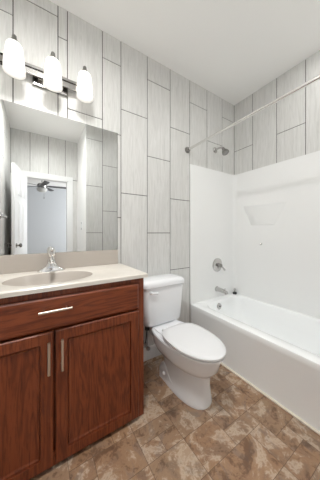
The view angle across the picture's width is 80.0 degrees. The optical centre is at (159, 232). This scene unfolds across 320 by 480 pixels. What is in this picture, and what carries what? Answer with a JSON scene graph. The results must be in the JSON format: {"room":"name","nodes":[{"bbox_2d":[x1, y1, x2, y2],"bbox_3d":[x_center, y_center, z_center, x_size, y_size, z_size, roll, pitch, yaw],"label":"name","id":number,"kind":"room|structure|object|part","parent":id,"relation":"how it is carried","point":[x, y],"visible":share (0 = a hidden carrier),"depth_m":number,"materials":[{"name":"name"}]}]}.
{"room":"bathroom","nodes":[
{"label":"bathroom","id":0,"kind":"room"},
{"bbox_2d":[0,0,233,347],"bbox_3d":[-0.122,-0.223,1.789,2.664,2.740,0.120,0,0,-33],"label":"wall","id":1,"kind":"structure","parent":0,"point":[155,112],"depth_m":1.68,"materials":[{"name":"tile"}]},
{"bbox_2d":[0,34,92,102],"bbox_3d":[-0.709,-1.048,1.243,0.528,0.219,0.164,0,0,-33],"label":"vanity light","id":2,"kind":"object","parent":1,"relation":"attached to","point":[49,78],"visible":1,"depth_m":1.21,"materials":[{"name":"white glass"}]},
{"bbox_3d":[-0.854,-1.022,1.118,0.111,0.167,0.111,0,0,-33],"label":"lamp shade","id":3,"kind":"part","parent":2,"relation":"part of","materials":[{"name":"white glass"}]},
{"bbox_3d":[-0.749,-1.032,1.305,0.208,0.128,0.017,0,0,-33],"label":"plate","id":4,"kind":"part","parent":2,"relation":"part of","materials":[{"name":"silver metal"}]},
{"bbox_3d":[-0.688,-1.022,1.225,0.111,0.167,0.111,0,0,-33],"label":"lamp shade","id":5,"kind":"part","parent":2,"relation":"part of","materials":[{"name":"white glass"}]},
{"bbox_3d":[-0.524,-1.022,1.330,0.111,0.167,0.111,0,0,-33],"label":"lamp shade","id":6,"kind":"part","parent":2,"relation":"part of","materials":[{"name":"white glass"}]},
{"bbox_2d":[0,250,117,273],"bbox_3d":[-0.725,0.198,1.319,0.899,0.113,0.018,0,0,-33],"label":"backsplash","id":7,"kind":"structure","parent":1,"relation":"attached to","point":[22,262],"depth_m":1.32,"materials":[{"name":"beige stone"}]},
{"bbox_2d":[0,99,117,254],"bbox_3d":[-0.728,-0.338,1.325,0.899,0.954,0.006,0,0,-33],"label":"wall mirror","id":8,"kind":"object","parent":1,"relation":"attached to","point":[59,175],"visible":0.89,"depth_m":1.32,"materials":[{"name":"silver mirror"}]},
{"bbox_2d":[144,326,149,350],"bbox_3d":[-0.122,0.887,1.637,0.050,0.238,0.113,0,0,-29],"label":"water supply valve","id":9,"kind":"object","parent":1,"relation":"attached to","point":[147,347],"visible":0.85,"depth_m":1.61,"materials":[{"name":"grey metal"}]},
{"bbox_2d":[144,344,160,360],"bbox_3d":[-0.012,1.089,1.781,0.780,0.115,0.013,0,0,-33],"label":"baseboard","id":10,"kind":"structure","parent":1,"relation":"attached to","point":[153,352],"depth_m":1.73,"materials":[{"name":"white paint"}]},
{"bbox_2d":[213,147,228,155],"bbox_3d":[0.685,-0.916,2.127,0.076,0.134,0.182,0,0,-33],"label":"shower","id":11,"kind":"object","parent":1,"relation":"attached to","point":[225,151],"visible":1,"depth_m":2.09,"materials":[{"name":"silver metal"}]},
{"bbox_2d":[185,74,319,152],"bbox_3d":[0.667,-0.853,1.374,0.064,0.063,1.430,0,0,-33],"label":"shower curtain rod","id":12,"kind":"object","parent":1,"relation":"attached to","point":[313,80],"visible":1,"depth_m":1.31,"materials":[{"name":"silver metal"}]},
{"bbox_2d":[29,354,319,479],"bbox_3d":[0.494,1.187,0.827,2.664,0.080,2.365,0,0,-33],"label":"floor","id":13,"kind":"structure","parent":0,"point":[243,434],"depth_m":1.03,"materials":[{"name":"tile"}]},
{"bbox_2d":[0,278,143,479],"bbox_3d":[-0.590,0.714,1.119,0.906,0.866,0.497,0,0,-33],"label":"vanity cabinet","id":14,"kind":"object","parent":13,"relation":"on","point":[72,359],"visible":0.98,"depth_m":0.95,"materials":[{"name":"brown wood"}]},
{"bbox_3d":[-0.684,0.799,0.817,0.396,0.647,0.018,0,0,-33],"label":"door","id":15,"kind":"part","parent":14,"relation":"part of","materials":[{"name":"brown wood"}]},
{"bbox_3d":[-0.519,0.586,0.890,0.012,0.150,0.036,0,0,-33],"label":"handle","id":16,"kind":"part","parent":14,"relation":"part of","materials":[{"name":"silver metal"}]},
{"bbox_3d":[-0.495,0.368,0.906,0.140,0.012,0.036,0,0,-33],"label":"handle","id":17,"kind":"part","parent":14,"relation":"part of","materials":[{"name":"silver metal"}]},
{"bbox_3d":[-0.472,0.586,0.920,0.012,0.150,0.036,0,0,-33],"label":"handle","id":18,"kind":"part","parent":14,"relation":"part of","materials":[{"name":"silver metal"}]},
{"bbox_3d":[-0.492,0.389,0.940,0.853,0.154,0.018,0,0,-33],"label":"drawer","id":19,"kind":"part","parent":14,"relation":"part of","materials":[{"name":"brown wood"}]},
{"bbox_2d":[0,263,147,298],"bbox_3d":[-0.591,0.317,1.136,0.926,0.126,0.470,0,0,-33],"label":"countertop","id":20,"kind":"structure","parent":14,"relation":"on","point":[22,283],"depth_m":1.12,"materials":[{"name":"stone"}]},
{"bbox_2d":[2,271,92,285],"bbox_3d":[-0.617,0.318,1.089,0.444,0.122,0.316,0,0,-33],"label":"basin","id":21,"kind":"object","parent":20,"relation":"in","point":[44,278],"depth_m":1.18,"materials":[{"name":"beige ceramic"}]},
{"bbox_2d":[37,248,64,272],"bbox_3d":[-0.689,0.177,1.218,0.164,0.154,0.152,0,0,-33],"label":"sink faucet","id":22,"kind":"object","parent":20,"relation":"on","point":[51,265],"visible":1,"depth_m":1.24,"materials":[{"name":"silver metal"}]},
{"bbox_3d":[-0.716,0.136,1.259,0.049,0.071,0.049,0,0,-33],"label":"handle","id":23,"kind":"part","parent":22,"relation":"part of","materials":[{"name":"silver metal"}]},
{"bbox_3d":[-0.683,0.184,1.208,0.036,0.050,0.128,0,0,-33],"label":"spout","id":24,"kind":"part","parent":22,"relation":"part of","materials":[{"name":"silver metal"}]},
{"bbox_3d":[-0.321,0.799,1.049,0.446,0.647,0.018,0,0,-33],"label":"door","id":25,"kind":"part","parent":14,"relation":"part of","materials":[{"name":"brown wood"}]},
{"bbox_2d":[144,274,225,409],"bbox_3d":[0.146,0.768,1.432,0.418,0.757,0.761,0,0,-33],"label":"toilet","id":26,"kind":"object","parent":13,"relation":"on","point":[192,354],"visible":0.97,"depth_m":1.34,"materials":[{"name":"white ceramic"}]},
{"bbox_3d":[-0.002,0.606,1.662,0.392,0.321,0.192,0,0,-33],"label":"tank","id":27,"kind":"part","parent":26,"relation":"part of","materials":[{"name":"white ceramic"}]},
{"bbox_3d":[-0.001,0.418,1.661,0.418,0.057,0.216,0,0,-33],"label":"tank lid","id":28,"kind":"part","parent":26,"relation":"part of","materials":[{"name":"white ceramic"}]},
{"bbox_3d":[0.180,0.961,1.400,0.328,0.373,0.622,0,0,-33],"label":"bowl","id":29,"kind":"part","parent":26,"relation":"part of","materials":[{"name":"white ceramic"}]},
{"bbox_3d":[0.232,0.765,1.319,0.326,0.015,0.460,0,0,-33],"label":"seat","id":30,"kind":"part","parent":26,"relation":"part of","materials":[{"name":"white plastic"}]},
{"bbox_3d":[0.236,0.738,1.313,0.336,0.023,0.464,0,0,-33],"label":"lid","id":31,"kind":"part","parent":26,"relation":"part of","materials":[{"name":"white plastic"}]},
{"bbox_2d":[191,293,319,434],"bbox_3d":[1.005,0.948,1.591,0.732,0.398,1.422,0,0,-33],"label":"bathtub","id":32,"kind":"object","parent":13,"relation":"on","point":[274,349],"visible":0.88,"depth_m":1.48,"materials":[{"name":"white ceramic"}]},
{"bbox_2d":[190,151,319,317],"bbox_3d":[1.006,0.018,1.592,0.735,1.459,1.428,0,0,-33],"label":"tub surround","id":33,"kind":"object","parent":32,"relation":"on","point":[262,224],"visible":0.97,"depth_m":2.02,"materials":[{"name":"white plastic"}]},
{"bbox_2d":[212,258,224,271],"bbox_3d":[0.681,0.375,2.172,0.158,0.158,0.073,0,0,-33],"label":"shower valve","id":34,"kind":"object","parent":33,"relation":"attached to","point":[217,263],"visible":1,"depth_m":2.17,"materials":[{"name":"silver metal"}]},
{"bbox_2d":[215,286,227,294],"bbox_3d":[0.695,0.652,2.132,0.060,0.070,0.156,0,0,-33],"label":"tub spout","id":35,"kind":"object","parent":33,"relation":"attached to","point":[217,288],"visible":1,"depth_m":2.12,"materials":[{"name":"silver metal"}]},
{"bbox_2d":[49,0,319,104],"bbox_3d":[0.489,-1.643,0.836,2.664,0.100,2.385,0,0,-33],"label":"ceiling","id":36,"kind":"structure","parent":0,"point":[231,49],"depth_m":1.53,"materials":[{"name":"white paint"}]},
{"bbox_2d":[234,50,319,174],"bbox_3d":[1.394,-0.223,1.781,0.120,2.740,1.530,0,0,-33],"label":"wall","id":37,"kind":"structure","parent":0,"point":[289,128],"depth_m":1.94,"materials":[{"name":"tile"}]}
]}

